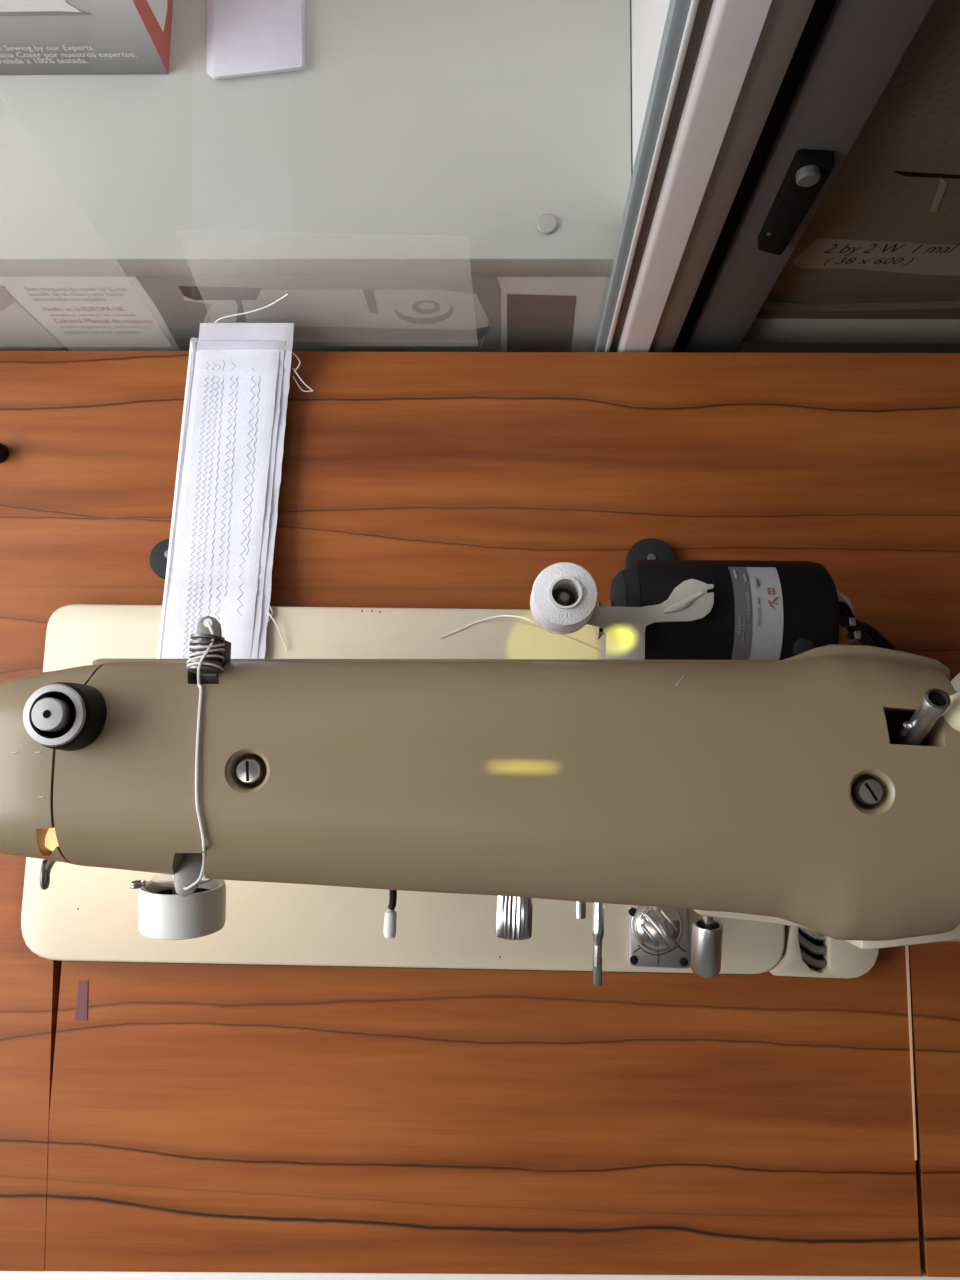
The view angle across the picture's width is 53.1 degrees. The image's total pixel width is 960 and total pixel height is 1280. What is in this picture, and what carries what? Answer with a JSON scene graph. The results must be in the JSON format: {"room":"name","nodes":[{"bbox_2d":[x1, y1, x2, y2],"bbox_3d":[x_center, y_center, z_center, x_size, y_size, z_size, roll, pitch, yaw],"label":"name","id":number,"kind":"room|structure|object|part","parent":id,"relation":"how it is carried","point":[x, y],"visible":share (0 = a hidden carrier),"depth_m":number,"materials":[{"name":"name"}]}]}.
{"room":"sewing room","nodes":[
{"label":"sewing room","id":0,"kind":"room"},
{"bbox_3d":[0.025,0.457,1.188,3.200,0.050,2.600,1,83,1],"label":"floor","id":1,"kind":"structure","parent":0,"visible":0},
{"bbox_2d":[0,293,959,1279],"bbox_3d":[0.019,0.123,0.801,1.240,0.803,0.456,1,83,1],"label":"table","id":2,"kind":"object","parent":1,"relation":"on","point":[159,1121],"depth_m":0.45,"materials":[{"name":"brown wood"}]},
{"bbox_3d":[-0.242,-0.095,0.479,0.010,0.011,0.010,1,83,1],"label":"black knob","id":3,"kind":"part","parent":2,"relation":"part of","materials":[{"name":"black plastic"}]},
{"bbox_3d":[-0.119,-0.052,0.447,0.069,0.048,0.203,1,83,1],"label":"cloth strip","id":4,"kind":"part","parent":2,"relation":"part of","materials":[{"name":"white fabric"}]},
{"bbox_2d":[0,560,959,985],"bbox_3d":[-0.003,0.049,0.358,0.424,0.201,0.184,1,83,1],"label":"sewing machine","id":5,"kind":"object","parent":2,"relation":"on","point":[697,777],"visible":0.99,"depth_m":0.28,"materials":[{"name":"beige metal"}]},
{"bbox_3d":[-0.135,0.070,0.300,0.022,0.025,0.007,-43,84,-4],"label":"take lever","id":6,"kind":"part","parent":5,"relation":"part of","materials":[{"name":"metal"}]},
{"bbox_3d":[-0.127,0.060,0.292,0.009,0.016,0.009,1,83,1],"label":"lamp bulb","id":7,"kind":"part","parent":5,"relation":"part of","materials":[{"name":"yellow glass"}]},
{"bbox_2d":[151,873,212,886],"bbox_3d":[-0.104,0.084,0.338,0.021,0.021,0.004,1,83,1],"label":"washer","id":8,"kind":"object","parent":5,"relation":"in","point":[159,880],"depth_m":0.33,"materials":[{"name":"silver metal"}]},
{"bbox_3d":[-0.079,0.006,0.295,0.002,0.010,0.012,1,83,1],"label":"guide post","id":9,"kind":"part","parent":5,"relation":"part of","materials":[{"name":"metal"}]},
{"bbox_3d":[-0.031,0.081,0.337,0.003,0.010,0.027,1,83,1],"label":"reverse lever","id":10,"kind":"part","parent":5,"relation":"part of","materials":[{"name":"black metal"}]},
{"bbox_3d":[0.008,0.046,0.292,0.260,0.039,0.085,1,83,1],"label":"arm","id":11,"kind":"part","parent":5,"relation":"part of"},
{"bbox_3d":[0.012,0.086,0.342,0.013,0.013,0.038,1,83,1],"label":"stitch width knob","id":12,"kind":"part","parent":5,"relation":"part of","materials":[{"name":"silver metal"}]},
{"bbox_2d":[440,562,597,638],"bbox_3d":[0.013,-0.012,0.407,0.066,0.096,0.026,1,83,1],"label":"thread spool","id":13,"kind":"object","parent":5,"relation":"on","point":[573,579],"visible":1,"depth_m":0.36,"materials":[{"name":"white plastic"}]},
{"bbox_3d":[0.047,0.132,0.384,0.004,0.004,0.012,1,83,1],"label":"lever","id":14,"kind":"part","parent":5,"relation":"part of","materials":[{"name":"metal"}]},
{"bbox_3d":[0.046,0.092,0.361,0.007,0.057,0.069,-3,83,1],"label":"stitch length lever","id":15,"kind":"part","parent":5,"relation":"part of","materials":[{"name":"silver metal"}]},
{"bbox_3d":[0.081,0.132,0.433,0.028,0.002,0.030,1,83,1],"label":"feed dial plate","id":16,"kind":"part","parent":5,"relation":"part of","materials":[{"name":"metal"}]},
{"bbox_3d":[0.091,0.124,0.388,0.012,0.017,0.023,1,83,1],"label":"stitch length knob","id":17,"kind":"part","parent":5,"relation":"part of","materials":[{"name":"metal"}]},
{"bbox_3d":[0.092,0.108,0.385,0.004,0.009,0.019,1,83,1],"label":"knob stem","id":18,"kind":"part","parent":5,"relation":"part of","materials":[{"name":"silver metal"}]},
{"bbox_3d":[0.106,-0.008,0.412,0.081,0.052,0.052,1,83,1],"label":"motor","id":19,"kind":"part","parent":5,"relation":"part of","materials":[{"name":"black metal"}]},
{"bbox_2d":[0,0,959,352],"bbox_3d":[0.018,-0.421,0.409,1.256,1.720,0.523,1,83,1],"label":"window","id":20,"kind":"structure","parent":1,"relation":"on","point":[680,152],"depth_m":0.43,"materials":[{"name":"glass"}]},
{"bbox_2d":[0,285,68,350],"bbox_3d":[-0.306,-0.226,0.630,0.173,0.346,0.160,1,83,1],"label":"carton","id":21,"kind":"object","parent":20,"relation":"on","point":[20,330],"visible":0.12,"depth_m":0.50,"materials":[{"name":"white cardboard"}]},
{"bbox_2d":[0,0,172,74],"bbox_3d":[-0.293,-0.372,0.298,0.300,0.310,0.191,1,83,1],"label":"carton","id":22,"kind":"object","parent":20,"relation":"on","point":[38,37],"visible":1,"depth_m":0.42,"materials":[{"name":"grey cardboard"}]},
{"bbox_2d":[146,0,166,31],"bbox_3d":[-0.141,-0.283,0.416,0.001,0.030,0.027,1,83,1],"label":"print","id":23,"kind":"object","parent":22,"relation":"attached to","point":[156,10],"depth_m":0.42},
{"bbox_2d":[207,0,304,79],"bbox_3d":[-0.103,-0.287,0.436,0.048,0.004,0.072,1,83,1],"label":"paper","id":24,"kind":"object","parent":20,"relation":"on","point":[245,38],"visible":1,"depth_m":0.43,"materials":[{"name":"white paper"}]},
{"bbox_2d":[0,276,609,351],"bbox_3d":[-0.077,-0.224,0.622,0.289,0.351,0.161,1,83,1],"label":"reflection","id":25,"kind":"object","parent":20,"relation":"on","point":[84,313],"visible":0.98,"depth_m":0.47,"materials":[{"name":"grey glass"}]},
{"bbox_2d":[0,0,631,276],"bbox_3d":[-0.267,-0.417,0.468,0.674,0.016,0.500,1,83,1],"label":"shelf","id":26,"kind":"object","parent":20,"relation":"attached to","point":[413,138],"depth_m":0.43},
{"bbox_2d":[537,213,557,234],"bbox_3d":[0.029,-0.182,0.421,0.009,0.002,0.009,1,83,1],"label":"pad","id":27,"kind":"object","parent":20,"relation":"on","point":[547,223],"visible":1,"depth_m":0.42,"materials":[{"name":"white plastic"}]},
{"bbox_2d":[741,303,959,342],"bbox_3d":[0.363,-0.404,0.526,0.549,0.036,0.494,1,83,1],"label":"shelf","id":28,"kind":"object","parent":20,"relation":"attached to","point":[753,330],"depth_m":0.50,"materials":[{"name":"grey metal"}]},
{"bbox_2d":[755,0,959,318],"bbox_3d":[0.266,-0.330,0.292,0.360,0.426,0.284,1,83,1],"label":"cardboard box","id":29,"kind":"object","parent":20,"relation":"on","point":[882,241],"visible":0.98,"depth_m":0.40,"materials":[{"name":"brown cardboard"}]}
]}

